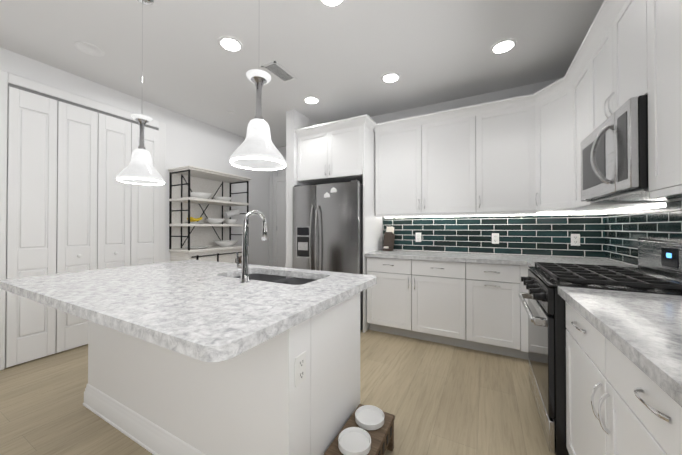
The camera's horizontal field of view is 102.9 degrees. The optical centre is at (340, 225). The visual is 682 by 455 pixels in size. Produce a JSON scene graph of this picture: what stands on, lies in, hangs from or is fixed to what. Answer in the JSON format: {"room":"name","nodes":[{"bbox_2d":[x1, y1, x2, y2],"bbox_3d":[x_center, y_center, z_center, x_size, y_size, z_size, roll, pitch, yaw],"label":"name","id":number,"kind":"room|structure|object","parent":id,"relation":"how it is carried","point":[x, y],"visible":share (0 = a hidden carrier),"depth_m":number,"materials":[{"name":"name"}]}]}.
{"room":"kitchen","nodes":[
{"label":"kitchen","id":0,"kind":"room"},
{"bbox_2d":[0,47,272,367],"bbox_3d":[-3.210,-0.152,1.899,0.120,2.760,8.040,0,-1,28],"label":"wall","id":1,"kind":"structure","parent":0,"point":[192,142],"depth_m":3.78,"materials":[{"name":"white paint"}]},
{"bbox_2d":[0,70,165,369],"bbox_3d":[-2.575,-0.042,2.875,0.079,2.555,1.400,0,-1,28],"label":"bifold doors","id":2,"kind":"structure","parent":1,"relation":"in","point":[69,202],"depth_m":2.64,"materials":[{"name":"white paint"}]},
{"bbox_2d":[269,172,285,267],"bbox_3d":[-1.065,0.102,4.618,1.108,2.295,0.978,0,-1,28],"label":"door","id":3,"kind":"structure","parent":1,"relation":"attached to","point":[277,227],"depth_m":5.20,"materials":[{"name":"white paint"}]},
{"bbox_2d":[0,329,554,454],"bbox_3d":[-1.082,1.269,0.757,4.940,0.100,8.040,0,-1,28],"label":"floor","id":4,"kind":"structure","parent":0,"point":[434,398],"depth_m":1.87,"materials":[{"name":"brown wood"}]},
{"bbox_2d":[168,165,251,262],"bbox_3d":[-1.825,0.253,3.878,0.456,1.980,1.010,0,-1,28],"label":"etagere","id":5,"kind":"object","parent":4,"relation":"on","point":[185,181],"visible":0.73,"depth_m":3.81,"materials":[{"name":"white wood"}]},
{"bbox_2d":[185,246,208,248],"bbox_3d":[-1.940,0.299,3.667,0.300,0.023,0.300,0,-1,28],"label":"dish","id":6,"kind":"object","parent":5,"relation":"on","point":[197,247],"visible":0.88,"depth_m":3.63,"materials":[{"name":"white ceramic"}]},
{"bbox_2d":[190,192,211,198],"bbox_3d":[-1.921,-0.394,3.708,0.300,0.085,0.300,0,-1,28],"label":"dish","id":7,"kind":"object","parent":5,"relation":"on","point":[203,195],"visible":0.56,"depth_m":3.61,"materials":[{"name":"white ceramic"}]},
{"bbox_2d":[205,218,224,223],"bbox_3d":[-1.813,-0.058,3.908,0.270,0.075,0.270,0,-1,28],"label":"dish","id":8,"kind":"object","parent":5,"relation":"on","point":[213,221],"visible":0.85,"depth_m":3.82,"materials":[{"name":"white ceramic"}]},
{"bbox_2d":[213,197,231,200],"bbox_3d":[-1.752,-0.381,4.026,0.270,0.065,0.270,0,-1,28],"label":"dish","id":9,"kind":"object","parent":5,"relation":"on","point":[224,198],"visible":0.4,"depth_m":3.94,"materials":[{"name":"white ceramic"}]},
{"bbox_2d":[214,240,237,246],"bbox_3d":[-1.724,0.271,4.074,0.340,0.085,0.340,0,-1,28],"label":"dish","id":10,"kind":"object","parent":5,"relation":"on","point":[224,243],"visible":1,"depth_m":3.97,"materials":[{"name":"white ceramic"}]},
{"bbox_2d":[224,219,236,223],"bbox_3d":[-1.686,-0.056,4.147,0.200,0.075,0.200,0,-1,28],"label":"dish","id":11,"kind":"object","parent":5,"relation":"on","point":[230,221],"visible":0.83,"depth_m":4.08,"materials":[{"name":"white ceramic"}]},
{"bbox_2d":[224,209,239,217],"bbox_3d":[-1.675,-0.185,4.170,0.099,0.159,0.226,0,-1,40],"label":"paper towel","id":12,"kind":"object","parent":11,"relation":"on","point":[231,213],"visible":1,"depth_m":4.13,"materials":[{"name":"white paper"}]},
{"bbox_3d":[-1.959,-0.035,3.634,0.240,0.025,0.240,0,-1,28],"label":"dish","id":13,"kind":"object","parent":5,"relation":"on","visible":0},
{"bbox_2d":[187,217,201,221],"bbox_3d":[-1.957,-0.080,3.634,0.130,0.067,0.152,0,-1,28],"label":"bananas","id":14,"kind":"object","parent":13,"relation":"on","point":[192,219],"visible":0.9,"depth_m":3.60,"materials":[{"name":"yellow food"}]},
{"bbox_2d":[83,288,366,454],"bbox_3d":[-0.813,0.790,1.756,1.781,0.874,0.710,0,-1,28],"label":"kitchen island","id":15,"kind":"object","parent":4,"relation":"on","point":[165,402],"depth_m":1.32,"materials":[{"name":"white paint"}]},
{"bbox_2d":[0,260,376,367],"bbox_3d":[-0.857,0.332,1.608,1.864,0.044,1.150,0,-1,28],"label":"island countertop","id":16,"kind":"structure","parent":15,"relation":"on","point":[201,310],"depth_m":1.14,"materials":[{"name":"white stone"}]},
{"bbox_2d":[236,210,266,282],"bbox_3d":[-0.506,0.111,1.536,0.110,0.396,0.155,0,-1,28],"label":"faucet","id":17,"kind":"object","parent":16,"relation":"on","point":[243,267],"visible":1,"depth_m":1.48,"materials":[{"name":"silver metal"}]},
{"bbox_2d":[240,272,315,283],"bbox_3d":[-0.431,0.442,1.699,0.730,0.198,0.392,0,-1,28],"label":"sink","id":18,"kind":"object","parent":16,"relation":"in","point":[276,276],"depth_m":1.90,"materials":[{"name":"silver metal"}]},
{"bbox_2d":[295,351,305,386],"bbox_3d":[-0.164,0.587,1.113,0.009,0.118,0.072,0,-1,28],"label":"outlet","id":19,"kind":"object","parent":15,"relation":"attached to","point":[300,368],"visible":1,"depth_m":1.10,"materials":[{"name":"white plastic"}]},
{"bbox_2d":[235,254,248,263],"bbox_3d":[-0.725,0.758,2.617,0.475,0.950,0.420,0,0,-9],"label":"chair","id":20,"kind":"object","parent":4,"relation":"on","point":[240,259],"visible":0.08,"depth_m":2.43,"materials":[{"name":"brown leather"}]},
{"bbox_2d":[292,180,362,330],"bbox_3d":[-0.073,0.363,3.546,0.920,1.755,0.782,0,-1,28],"label":"refrigerator","id":21,"kind":"object","parent":4,"relation":"on","point":[327,230],"visible":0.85,"depth_m":3.21,"materials":[{"name":"grey metal"}]},
{"bbox_2d":[324,404,394,454],"bbox_3d":[0.109,1.134,1.371,0.212,0.180,0.400,0,-1,28],"label":"stand","id":22,"kind":"object","parent":4,"relation":"on","point":[382,439],"visible":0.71,"depth_m":1.38,"materials":[{"name":"rustic wood"},{"name":"white ceramic"}]},
{"bbox_2d":[338,427,370,454],"bbox_3d":[0.065,1.026,1.288,0.156,0.031,0.156,0,-1,28],"label":"bowl","id":23,"kind":"object","parent":22,"relation":"on","point":[354,440],"visible":1,"depth_m":1.29,"materials":[{"name":"white ceramic"}]},
{"bbox_2d":[355,405,383,429],"bbox_3d":[0.154,1.028,1.456,0.156,0.031,0.156,0,-1,28],"label":"bowl","id":24,"kind":"object","parent":22,"relation":"on","point":[369,417],"visible":1,"depth_m":1.46,"materials":[{"name":"white ceramic"}]},
{"bbox_2d":[367,257,474,349],"bbox_3d":[0.928,0.801,3.158,1.110,0.874,0.600,0,-1,28],"label":"base cabinet","id":25,"kind":"object","parent":4,"relation":"on","point":[428,300],"depth_m":2.86,"materials":[{"name":"white paint"}]},
{"bbox_2d":[365,250,616,265],"bbox_3d":[1.412,0.341,2.879,2.254,0.040,0.636,0,-1,28],"label":"countertop","id":26,"kind":"structure","parent":25,"relation":"on","point":[505,259],"depth_m":2.80,"materials":[{"name":"stone"}]},
{"bbox_2d":[383,226,394,250],"bbox_3d":[0.623,0.168,3.526,0.100,0.313,0.230,0,-1,28],"label":"knife block","id":27,"kind":"object","parent":26,"relation":"on","point":[389,239],"visible":1,"depth_m":3.48,"materials":[{"name":"brown wood"}]},
{"bbox_2d":[475,263,529,359],"bbox_3d":[1.568,0.798,2.818,0.584,0.874,0.600,0,-1,28],"label":"base cabinet","id":28,"kind":"object","parent":4,"relation":"on","point":[478,306],"depth_m":2.53,"materials":[{"name":"white paint"}]},
{"bbox_2d":[525,258,637,267],"bbox_3d":[1.862,0.334,2.066,0.696,0.040,0.377,0,-1,28],"label":"countertop","id":29,"kind":"structure","parent":28,"relation":"on","point":[530,262],"depth_m":2.32,"materials":[{"name":"stone"}]},
{"bbox_2d":[566,302,593,454],"bbox_3d":[1.262,0.784,0.972,0.600,0.874,0.580,0,-1,28],"label":"base cabinet","id":30,"kind":"object","parent":4,"relation":"on","point":[579,364],"depth_m":1.19,"materials":[{"name":"white paint"}]},
{"bbox_2d":[558,286,681,406],"bbox_3d":[0.598,0.316,-0.312,0.696,0.040,3.477,0,-1,28],"label":"countertop","id":31,"kind":"structure","parent":30,"relation":"on","point":[642,332],"depth_m":0.84,"materials":[{"name":"stone"}]},
{"bbox_2d":[518,237,681,454],"bbox_3d":[1.544,0.650,1.586,0.799,1.150,0.752,0,-1,28],"label":"range","id":32,"kind":"object","parent":4,"relation":"on","point":[658,270],"visible":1,"depth_m":1.45,"materials":[{"name":"black metal"}]},
{"bbox_2d":[590,324,681,454],"bbox_3d":[1.012,0.780,0.501,0.600,0.874,0.729,0,-1,28],"label":"base cabinet","id":33,"kind":"object","parent":4,"relation":"on","point":[618,402],"depth_m":0.78,"materials":[{"name":"white paint"}]},
{"bbox_2d":[273,147,285,176],"bbox_3d":[-0.711,-0.128,5.056,1.330,2.760,0.120,0,-1,28],"label":"wall","id":34,"kind":"structure","parent":0,"point":[282,172],"depth_m":5.22,"materials":[{"name":"white paint"}]},
{"bbox_2d":[286,109,317,267],"bbox_3d":[-0.355,-0.134,4.170,0.130,2.760,1.350,0,-1,28],"label":"wall","id":35,"kind":"structure","parent":0,"point":[295,119],"depth_m":3.58,"materials":[{"name":"white paint"}]},
{"bbox_2d":[0,0,603,147],"bbox_3d":[-1.082,-1.591,0.779,4.940,0.100,8.040,0,-1,28],"label":"ceiling","id":36,"kind":"structure","parent":0,"point":[341,60],"depth_m":2.35,"materials":[{"name":"white paint"}]},
{"bbox_2d":[74,41,104,56],"bbox_3d":[-2.174,-1.524,2.350,0.196,0.008,0.196,0,-1,28],"label":"recessed light","id":37,"kind":"object","parent":36,"relation":"in","point":[89,48],"visible":1,"depth_m":2.35,"materials":[{"name":"white paint"}]},
{"bbox_2d":[116,0,164,184],"bbox_3d":[-1.324,-0.909,1.809,0.260,1.245,0.260,0,-1,28],"label":"pendant light","id":38,"kind":"object","parent":36,"relation":"hanging from","point":[140,169],"visible":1,"depth_m":1.77,"materials":[{"name":"white frosted glass"},{"name":"brushed metal"}]},
{"bbox_2d":[218,36,242,51],"bbox_3d":[-0.931,-1.524,2.292,0.196,0.008,0.196,0,-1,28],"label":"recessed light","id":39,"kind":"object","parent":36,"relation":"in","point":[229,43],"visible":1,"depth_m":2.29,"materials":[{"name":"white paint"}]},
{"bbox_2d":[230,0,285,170],"bbox_3d":[-0.397,-0.913,1.316,0.260,1.245,0.260,0,-1,28],"label":"pendant light","id":40,"kind":"object","parent":36,"relation":"hanging from","point":[256,149],"visible":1,"depth_m":1.27,"materials":[{"name":"white frosted glass"},{"name":"brushed metal"}]},
{"bbox_2d":[261,61,296,82],"bbox_3d":[-0.611,-1.523,2.709,0.170,0.005,0.330,0,-1,28],"label":"ceiling vent","id":41,"kind":"object","parent":36,"relation":"in","point":[278,71],"visible":1,"depth_m":2.69,"materials":[{"name":"white metal"}]},
{"bbox_2d":[303,96,319,103],"bbox_3d":[-0.358,-1.516,3.298,0.196,0.008,0.196,0,-1,28],"label":"recessed light","id":42,"kind":"object","parent":36,"relation":"in","point":[311,100],"visible":0.98,"depth_m":3.29,"materials":[{"name":"white paint"}]},
{"bbox_2d":[318,0,345,7],"bbox_3d":[-0.061,-1.528,1.811,0.196,0.008,0.196,0,-1,28],"label":"recessed light","id":43,"kind":"object","parent":36,"relation":"in","point":[332,3],"visible":1,"depth_m":1.87,"materials":[{"name":"white paint"}]},
{"bbox_2d":[381,72,399,82],"bbox_3d":[0.513,-1.520,2.805,0.196,0.008,0.196,0,-1,28],"label":"recessed light","id":44,"kind":"object","parent":36,"relation":"in","point":[391,77],"visible":1,"depth_m":2.79,"materials":[{"name":"white paint"}]},
{"bbox_2d":[490,39,516,54],"bbox_3d":[1.387,-1.524,2.322,0.196,0.008,0.196,0,-1,28],"label":"recessed light","id":45,"kind":"object","parent":36,"relation":"in","point":[503,46],"visible":1,"depth_m":2.31,"materials":[{"name":"white paint"}]},
{"bbox_2d":[370,78,580,222],"bbox_3d":[1.297,-0.138,3.688,3.240,2.760,0.650,0,-1,28],"label":"wall","id":46,"kind":"structure","parent":0,"point":[489,97],"depth_m":3.23,"materials":[{"name":"white paint"}]},
{"bbox_2d":[296,124,373,184],"bbox_3d":[-0.018,-0.883,3.655,0.948,0.590,0.626,0,-1,28],"label":"upper cabinet","id":47,"kind":"object","parent":46,"relation":"attached to","point":[346,153],"depth_m":3.35,"materials":[{"name":"white paint"}]},
{"bbox_2d":[374,116,485,215],"bbox_3d":[1.030,-0.658,3.271,1.194,1.045,0.316,0,-1,28],"label":"upper cabinet","id":48,"kind":"object","parent":46,"relation":"attached to","point":[420,168],"depth_m":3.14,"materials":[{"name":"white paint"}]},
{"bbox_2d":[383,211,602,257],"bbox_3d":[1.561,0.103,3.166,2.250,0.479,0.018,0,-1,28],"label":"backsplash","id":49,"kind":"structure","parent":46,"relation":"attached to","point":[541,233],"depth_m":3.02,"materials":[{"name":"teal tile"}]},
{"bbox_2d":[416,233,420,241],"bbox_3d":[0.987,0.150,3.464,0.072,0.118,0.009,0,-1,28],"label":"electrical outlet","id":50,"kind":"object","parent":49,"relation":"attached to","point":[418,237],"visible":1,"depth_m":3.46,"materials":[{"name":"white plastic"}]},
{"bbox_2d":[492,233,498,243],"bbox_3d":[1.741,0.147,3.063,0.072,0.118,0.009,0,-1,28],"label":"electrical outlet","id":51,"kind":"object","parent":49,"relation":"attached to","point":[495,238],"visible":1,"depth_m":3.06,"materials":[{"name":"white plastic"}]},
{"bbox_2d":[571,234,579,245],"bbox_3d":[2.360,0.144,2.734,0.072,0.118,0.009,0,-1,28],"label":"electrical outlet","id":52,"kind":"object","parent":49,"relation":"attached to","point":[575,239],"visible":1,"depth_m":2.73,"materials":[{"name":"white plastic"}]},
{"bbox_2d":[466,100,529,214],"bbox_3d":[1.717,-0.661,2.885,0.623,1.045,0.354,0,-1,28],"label":"upper cabinet","id":53,"kind":"object","parent":46,"relation":"attached to","point":[516,155],"depth_m":2.79,"materials":[{"name":"white paint"}]},
{"bbox_2d":[607,198,681,210],"bbox_3d":[1.046,-0.170,-0.363,0.120,2.760,8.040,0,-1,28],"label":"wall","id":54,"kind":"structure","parent":0,"point":[676,199],"depth_m":1.71,"materials":[{"name":"white paint"}]},
{"bbox_2d":[526,80,621,211],"bbox_3d":[2.119,-0.664,2.500,0.642,1.045,0.656,0,-1,28],"label":"upper cabinet","id":55,"kind":"object","parent":54,"relation":"attached to","point":[550,110],"depth_m":2.48,"materials":[{"name":"white paint"}]},
{"bbox_2d":[574,0,641,151],"bbox_3d":[1.838,-0.898,1.680,0.367,0.590,1.180,0,-1,28],"label":"upper cabinet","id":56,"kind":"object","parent":54,"relation":"attached to","point":[610,75],"depth_m":1.59,"materials":[{"name":"white paint"}]},
{"bbox_2d":[581,94,681,202],"bbox_3d":[1.681,-0.379,1.521,0.494,0.441,0.752,0,-1,28],"label":"microwave","id":57,"kind":"object","parent":56,"relation":"attached to","point":[614,156],"visible":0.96,"depth_m":1.41,"materials":[{"name":"silver metal"}]},
{"bbox_2d":[574,148,665,207],"bbox_3d":[2.017,-0.373,2.012,0.367,0.455,0.418,0,-1,28],"label":"upper cabinet","id":58,"kind":"object","parent":54,"relation":"attached to","point":[578,203],"depth_m":2.14,"materials":[{"name":"white paint"}]},
{"bbox_2d":[603,200,681,266],"bbox_3d":[1.329,0.081,0.316,0.016,0.479,5.268,0,-1,28],"label":"backsplash","id":59,"kind":"structure","parent":54,"relation":"attached to","point":[614,235],"depth_m":2.11,"materials":[{"name":"teal tile"}]},
{"bbox_2d":[642,0,681,195],"bbox_3d":[1.439,-0.677,0.928,0.367,1.045,0.638,0,-1,28],"label":"upper cabinet","id":60,"kind":"object","parent":54,"relation":"attached to","point":[661,19],"depth_m":1.14,"materials":[{"name":"white paint"}]}
]}

